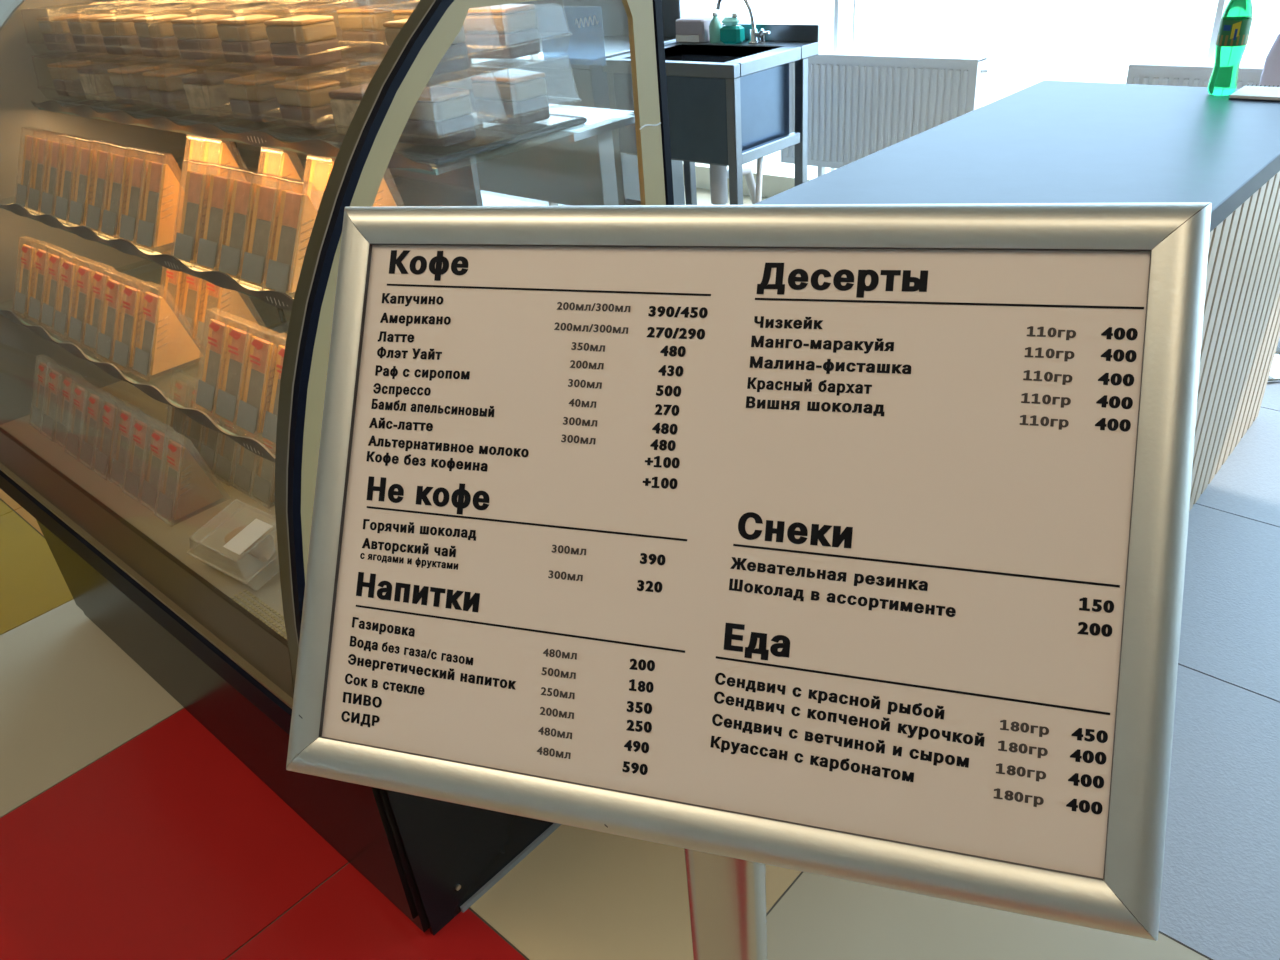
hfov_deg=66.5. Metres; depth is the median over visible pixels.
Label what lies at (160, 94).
box
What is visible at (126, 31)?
box
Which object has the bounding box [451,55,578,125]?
box
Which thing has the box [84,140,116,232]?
box
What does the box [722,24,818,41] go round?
backsplash
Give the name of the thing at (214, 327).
print
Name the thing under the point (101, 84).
box
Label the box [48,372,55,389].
print
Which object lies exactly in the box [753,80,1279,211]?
countertop
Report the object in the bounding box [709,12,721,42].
soap bottle
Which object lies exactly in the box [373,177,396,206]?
box
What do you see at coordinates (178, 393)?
print
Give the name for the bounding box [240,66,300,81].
box
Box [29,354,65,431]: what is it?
box
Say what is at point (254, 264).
box
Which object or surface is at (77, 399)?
print
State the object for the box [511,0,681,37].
backsplash
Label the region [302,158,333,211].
box
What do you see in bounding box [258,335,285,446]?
box
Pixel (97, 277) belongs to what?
print
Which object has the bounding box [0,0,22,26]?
wall
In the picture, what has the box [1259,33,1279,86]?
cloth bag
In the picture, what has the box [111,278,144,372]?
box
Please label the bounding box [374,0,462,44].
box
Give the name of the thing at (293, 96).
box
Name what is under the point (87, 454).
box
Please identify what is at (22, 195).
box
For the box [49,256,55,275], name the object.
print
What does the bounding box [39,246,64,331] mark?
box
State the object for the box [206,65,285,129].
box
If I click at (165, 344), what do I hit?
box
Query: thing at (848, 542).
menu sign
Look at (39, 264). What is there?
print
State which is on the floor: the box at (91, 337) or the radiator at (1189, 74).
the radiator at (1189, 74)
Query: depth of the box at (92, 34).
1.76 m
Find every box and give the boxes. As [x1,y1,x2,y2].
[12,238,37,318]
[14,126,38,205]
[21,2,94,55]
[26,241,51,323]
[27,129,52,214]
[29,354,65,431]
[31,53,93,101]
[38,132,66,214]
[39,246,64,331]
[40,361,76,437]
[51,2,136,57]
[51,253,78,337]
[53,135,81,224]
[53,368,90,445]
[59,55,125,106]
[64,376,105,459]
[66,138,97,226]
[67,257,94,345]
[78,385,118,464]
[81,1,163,59]
[82,264,112,354]
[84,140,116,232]
[87,0,139,15]
[91,57,159,111]
[92,393,131,477]
[94,270,124,361]
[99,144,130,239]
[109,402,139,488]
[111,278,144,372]
[115,0,176,16]
[115,2,205,63]
[117,147,148,241]
[122,414,152,501]
[125,60,196,116]
[130,283,202,378]
[134,151,184,250]
[139,422,171,509]
[148,0,213,16]
[153,0,254,65]
[154,433,223,526]
[159,248,186,317]
[162,62,239,122]
[165,379,192,445]
[171,160,210,267]
[176,262,206,338]
[180,134,209,190]
[183,379,207,462]
[184,0,254,17]
[190,500,275,590]
[192,310,230,415]
[193,164,233,270]
[194,268,261,347]
[196,1,292,69]
[197,138,246,181]
[197,409,224,469]
[200,67,257,76]
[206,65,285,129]
[212,419,243,484]
[213,317,252,426]
[217,168,256,281]
[222,0,287,18]
[233,326,277,436]
[233,429,262,492]
[238,173,281,290]
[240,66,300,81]
[243,0,368,73]
[249,437,275,508]
[254,64,360,137]
[256,150,306,194]
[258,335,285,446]
[262,179,316,292]
[269,0,369,52]
[301,52,381,88]
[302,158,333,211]
[306,66,378,140]
[317,0,395,59]
[332,58,382,85]
[360,1,501,83]
[367,71,507,146]
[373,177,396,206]
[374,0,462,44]
[436,77,476,118]
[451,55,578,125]
[463,0,569,65]
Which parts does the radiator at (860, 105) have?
panel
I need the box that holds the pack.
[675,17,712,42]
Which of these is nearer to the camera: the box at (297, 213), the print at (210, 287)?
the box at (297, 213)
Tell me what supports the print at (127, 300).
on the box at (124, 348)
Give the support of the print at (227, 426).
on the box at (225, 462)
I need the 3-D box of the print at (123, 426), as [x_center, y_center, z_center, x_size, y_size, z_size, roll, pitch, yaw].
[-0.930,-0.104,1.757,0.034,0.029,0.014,21,39,36]
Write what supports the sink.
on the floor
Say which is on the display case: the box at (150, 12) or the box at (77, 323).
the box at (77, 323)
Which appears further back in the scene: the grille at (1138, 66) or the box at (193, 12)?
the grille at (1138, 66)
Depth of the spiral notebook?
2.31 m
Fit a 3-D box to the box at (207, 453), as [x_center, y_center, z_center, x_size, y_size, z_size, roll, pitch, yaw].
[-0.773,-0.098,1.800,0.066,0.134,0.109,22,40,37]
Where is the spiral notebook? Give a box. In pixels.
[1229,84,1279,101]
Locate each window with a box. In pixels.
[681,0,1279,173]
[683,0,845,197]
[852,0,1229,62]
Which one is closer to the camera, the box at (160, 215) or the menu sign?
the menu sign
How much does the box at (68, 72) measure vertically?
0.079 m
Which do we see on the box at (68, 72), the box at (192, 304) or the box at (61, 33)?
the box at (61, 33)
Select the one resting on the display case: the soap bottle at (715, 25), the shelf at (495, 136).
the shelf at (495, 136)
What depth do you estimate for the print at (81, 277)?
1.72 m
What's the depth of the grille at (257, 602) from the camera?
1.42 m
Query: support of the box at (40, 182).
on the display case
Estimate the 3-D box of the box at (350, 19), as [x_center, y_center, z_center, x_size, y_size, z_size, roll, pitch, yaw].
[-0.386,-0.669,1.430,0.135,0.079,0.119,20,39,35]
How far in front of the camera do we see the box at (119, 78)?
1.71 m
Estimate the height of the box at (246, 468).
0.134 m
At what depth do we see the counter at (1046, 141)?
2.04 m
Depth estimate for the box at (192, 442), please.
1.83 m
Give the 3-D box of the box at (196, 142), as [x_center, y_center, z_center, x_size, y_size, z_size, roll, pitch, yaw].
[-0.753,-0.534,1.682,0.066,0.134,0.109,21,40,37]
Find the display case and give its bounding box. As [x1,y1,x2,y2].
[0,0,673,935]
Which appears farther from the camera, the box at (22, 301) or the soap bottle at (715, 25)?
the soap bottle at (715, 25)
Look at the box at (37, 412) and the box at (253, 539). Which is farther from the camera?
the box at (37, 412)
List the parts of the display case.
price rail, panel, trim, price rail, panel, price rail, post, sliding door, panel, panel, frame, post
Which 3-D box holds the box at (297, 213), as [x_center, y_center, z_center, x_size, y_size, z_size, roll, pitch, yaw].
[-0.448,-0.321,1.277,0.066,0.134,0.109,21,40,37]
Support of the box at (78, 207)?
on the display case
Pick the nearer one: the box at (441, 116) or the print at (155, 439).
the box at (441, 116)
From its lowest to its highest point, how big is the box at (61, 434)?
0.134 m
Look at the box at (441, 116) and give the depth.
1.20 m
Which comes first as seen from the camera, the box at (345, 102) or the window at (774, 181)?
the box at (345, 102)
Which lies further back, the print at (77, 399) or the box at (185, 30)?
the print at (77, 399)
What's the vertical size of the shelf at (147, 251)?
0.002 m
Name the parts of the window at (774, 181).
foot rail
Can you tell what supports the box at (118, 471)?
on the display case
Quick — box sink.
[602,0,818,204]
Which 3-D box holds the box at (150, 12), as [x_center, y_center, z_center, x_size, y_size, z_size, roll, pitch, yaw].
[-0.914,-0.876,1.860,0.135,0.079,0.119,21,40,37]
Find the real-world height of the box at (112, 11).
0.079 m
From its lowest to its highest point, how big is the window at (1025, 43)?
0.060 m
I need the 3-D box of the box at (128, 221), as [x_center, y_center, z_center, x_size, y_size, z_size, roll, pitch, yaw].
[-0.793,-0.457,1.560,0.066,0.134,0.109,22,40,37]
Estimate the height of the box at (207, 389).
0.134 m
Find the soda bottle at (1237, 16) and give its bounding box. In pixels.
[1207,0,1252,95]
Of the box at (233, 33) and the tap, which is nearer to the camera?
the box at (233, 33)
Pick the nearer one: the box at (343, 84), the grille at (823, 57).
the box at (343, 84)
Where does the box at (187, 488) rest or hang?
on the display case
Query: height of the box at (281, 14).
0.079 m
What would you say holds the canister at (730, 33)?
on the sink
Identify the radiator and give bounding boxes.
[781,51,987,176]
[1126,61,1263,88]
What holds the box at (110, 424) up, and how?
on the display case
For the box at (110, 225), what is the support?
on the display case
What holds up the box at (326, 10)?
on the box at (343, 84)
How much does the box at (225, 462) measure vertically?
0.134 m
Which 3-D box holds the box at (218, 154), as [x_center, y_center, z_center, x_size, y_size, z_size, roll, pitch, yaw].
[-0.707,-0.511,1.636,0.066,0.134,0.109,21,39,37]
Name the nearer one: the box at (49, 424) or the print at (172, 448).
the print at (172, 448)
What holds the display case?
on the floor
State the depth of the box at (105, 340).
1.64 m
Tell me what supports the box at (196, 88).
on the shelf at (495, 136)
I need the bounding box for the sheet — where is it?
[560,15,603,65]
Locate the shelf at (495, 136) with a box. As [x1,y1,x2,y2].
[56,99,586,165]
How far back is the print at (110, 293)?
1.64 m
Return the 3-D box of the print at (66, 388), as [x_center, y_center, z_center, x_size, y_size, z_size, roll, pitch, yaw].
[-1.128,-0.181,1.917,0.034,0.029,0.014,21,39,37]
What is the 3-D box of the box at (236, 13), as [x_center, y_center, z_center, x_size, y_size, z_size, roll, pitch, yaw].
[-0.702,-0.793,1.688,0.135,0.079,0.119,22,40,37]
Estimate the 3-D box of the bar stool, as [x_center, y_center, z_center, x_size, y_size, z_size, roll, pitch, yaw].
[1.822,-0.664,2.848,0.390,0.660,0.390,21,40,37]
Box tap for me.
[716,0,759,43]
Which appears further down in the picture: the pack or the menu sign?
the menu sign
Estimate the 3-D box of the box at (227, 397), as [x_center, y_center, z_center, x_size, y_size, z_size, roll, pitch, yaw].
[-0.569,-0.162,1.402,0.066,0.134,0.109,21,39,37]
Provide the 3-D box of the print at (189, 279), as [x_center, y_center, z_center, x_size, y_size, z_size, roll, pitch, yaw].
[-0.773,-0.355,1.680,0.034,0.029,0.014,22,40,37]
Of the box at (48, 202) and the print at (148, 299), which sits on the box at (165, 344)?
the print at (148, 299)
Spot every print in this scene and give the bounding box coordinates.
[21,246,27,263]
[36,251,42,269]
[38,365,43,381]
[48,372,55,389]
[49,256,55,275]
[61,262,68,281]
[62,379,69,396]
[74,388,80,406]
[77,268,84,287]
[88,396,94,415]
[93,274,100,293]
[103,405,110,424]
[105,281,114,302]
[119,413,127,432]
[122,288,131,309]
[133,423,141,443]
[143,294,152,316]
[150,433,159,453]
[167,444,176,465]
[174,383,182,401]
[186,276,193,284]
[191,390,198,408]
[206,283,214,291]
[208,322,219,346]
[225,419,232,428]
[228,330,240,354]
[250,339,262,365]
[263,439,271,448]
[276,349,284,372]
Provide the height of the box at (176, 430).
0.134 m
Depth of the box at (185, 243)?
1.42 m
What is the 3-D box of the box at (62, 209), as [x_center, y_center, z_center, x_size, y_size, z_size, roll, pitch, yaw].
[-0.991,-0.532,1.716,0.066,0.134,0.109,22,40,37]
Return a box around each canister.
[720,13,744,43]
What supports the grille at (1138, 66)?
attached to the radiator at (1189, 74)
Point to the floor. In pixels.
(129, 830)
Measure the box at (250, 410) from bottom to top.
0.134 m
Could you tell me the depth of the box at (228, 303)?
1.65 m
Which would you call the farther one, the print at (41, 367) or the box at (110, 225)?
the print at (41, 367)
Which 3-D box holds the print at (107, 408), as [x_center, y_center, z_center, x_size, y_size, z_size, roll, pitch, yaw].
[-0.981,-0.121,1.794,0.034,0.029,0.014,22,40,38]
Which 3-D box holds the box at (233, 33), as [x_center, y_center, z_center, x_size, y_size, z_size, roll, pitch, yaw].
[-0.571,-0.661,1.446,0.135,0.079,0.119,22,40,38]
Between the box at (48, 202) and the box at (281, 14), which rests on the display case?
the box at (48, 202)
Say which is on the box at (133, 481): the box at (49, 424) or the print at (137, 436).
the print at (137, 436)
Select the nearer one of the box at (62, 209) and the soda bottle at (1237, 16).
the box at (62, 209)
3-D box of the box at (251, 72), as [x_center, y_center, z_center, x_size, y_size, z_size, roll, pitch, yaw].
[-0.698,-0.725,1.731,0.135,0.079,0.119,20,39,36]
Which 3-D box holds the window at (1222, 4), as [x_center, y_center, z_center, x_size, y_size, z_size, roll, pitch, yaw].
[1.413,-2.507,3.518,1.557,3.200,0.130,21,40,37]
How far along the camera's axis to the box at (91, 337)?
1.69 m
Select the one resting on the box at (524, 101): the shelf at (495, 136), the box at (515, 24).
the box at (515, 24)
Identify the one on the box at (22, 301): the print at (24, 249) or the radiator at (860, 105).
the print at (24, 249)
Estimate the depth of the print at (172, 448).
1.64 m
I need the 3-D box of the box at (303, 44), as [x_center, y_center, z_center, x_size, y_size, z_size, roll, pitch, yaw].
[-0.465,-0.619,1.360,0.135,0.079,0.119,21,39,36]
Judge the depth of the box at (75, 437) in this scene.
1.88 m
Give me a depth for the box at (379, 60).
1.45 m
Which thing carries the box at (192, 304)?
on the display case
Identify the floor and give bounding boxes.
[0,186,1279,959]
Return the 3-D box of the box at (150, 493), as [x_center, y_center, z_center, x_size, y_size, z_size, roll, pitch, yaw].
[-0.827,-0.031,1.697,0.066,0.134,0.109,21,39,36]
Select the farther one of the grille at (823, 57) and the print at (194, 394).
the grille at (823, 57)
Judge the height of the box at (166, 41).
0.079 m
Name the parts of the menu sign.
frame rail, frame rail, post, frame rail, frame rail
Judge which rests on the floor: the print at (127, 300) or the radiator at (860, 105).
the radiator at (860, 105)
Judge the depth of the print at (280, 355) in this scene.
1.32 m
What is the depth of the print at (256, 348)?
1.35 m
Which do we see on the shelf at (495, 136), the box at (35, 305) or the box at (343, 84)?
the box at (343, 84)
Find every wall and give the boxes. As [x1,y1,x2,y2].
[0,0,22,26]
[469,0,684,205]
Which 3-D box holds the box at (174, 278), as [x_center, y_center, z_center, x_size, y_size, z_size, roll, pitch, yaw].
[-0.821,-0.340,1.740,0.066,0.134,0.109,22,40,38]
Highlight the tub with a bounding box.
[624,44,778,165]
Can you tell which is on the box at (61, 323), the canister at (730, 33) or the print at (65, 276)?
the print at (65, 276)
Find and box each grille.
[230,589,287,640]
[812,51,986,62]
[1129,61,1263,71]
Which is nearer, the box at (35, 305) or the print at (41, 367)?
the box at (35, 305)
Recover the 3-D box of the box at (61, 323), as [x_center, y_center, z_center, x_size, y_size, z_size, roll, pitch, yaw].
[-1.027,-0.341,1.773,0.066,0.134,0.110,22,40,38]
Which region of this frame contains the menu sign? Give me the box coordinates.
[286,202,1211,959]
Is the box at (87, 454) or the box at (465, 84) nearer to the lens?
the box at (465, 84)
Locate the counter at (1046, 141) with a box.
[753,80,1279,510]
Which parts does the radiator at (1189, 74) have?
panel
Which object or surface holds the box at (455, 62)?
on the box at (441, 116)
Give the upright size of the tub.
0.348 m
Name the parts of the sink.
leg, leg, leg, tap handle, rail, leg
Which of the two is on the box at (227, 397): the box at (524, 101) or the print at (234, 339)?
the print at (234, 339)
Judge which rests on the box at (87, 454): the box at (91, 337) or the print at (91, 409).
the print at (91, 409)
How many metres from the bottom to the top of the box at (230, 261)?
0.134 m
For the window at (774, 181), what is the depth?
4.92 m
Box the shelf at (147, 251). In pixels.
[7,203,293,298]
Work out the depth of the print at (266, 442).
1.67 m
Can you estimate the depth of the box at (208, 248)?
1.39 m
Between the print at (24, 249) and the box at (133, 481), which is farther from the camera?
the print at (24, 249)
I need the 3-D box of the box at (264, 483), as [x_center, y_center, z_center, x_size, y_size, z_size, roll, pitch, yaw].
[-0.626,-0.040,1.680,0.066,0.134,0.109,21,40,37]
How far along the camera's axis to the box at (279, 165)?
1.50 m
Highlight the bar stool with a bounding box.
[1267,338,1279,382]
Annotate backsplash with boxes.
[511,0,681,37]
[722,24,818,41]

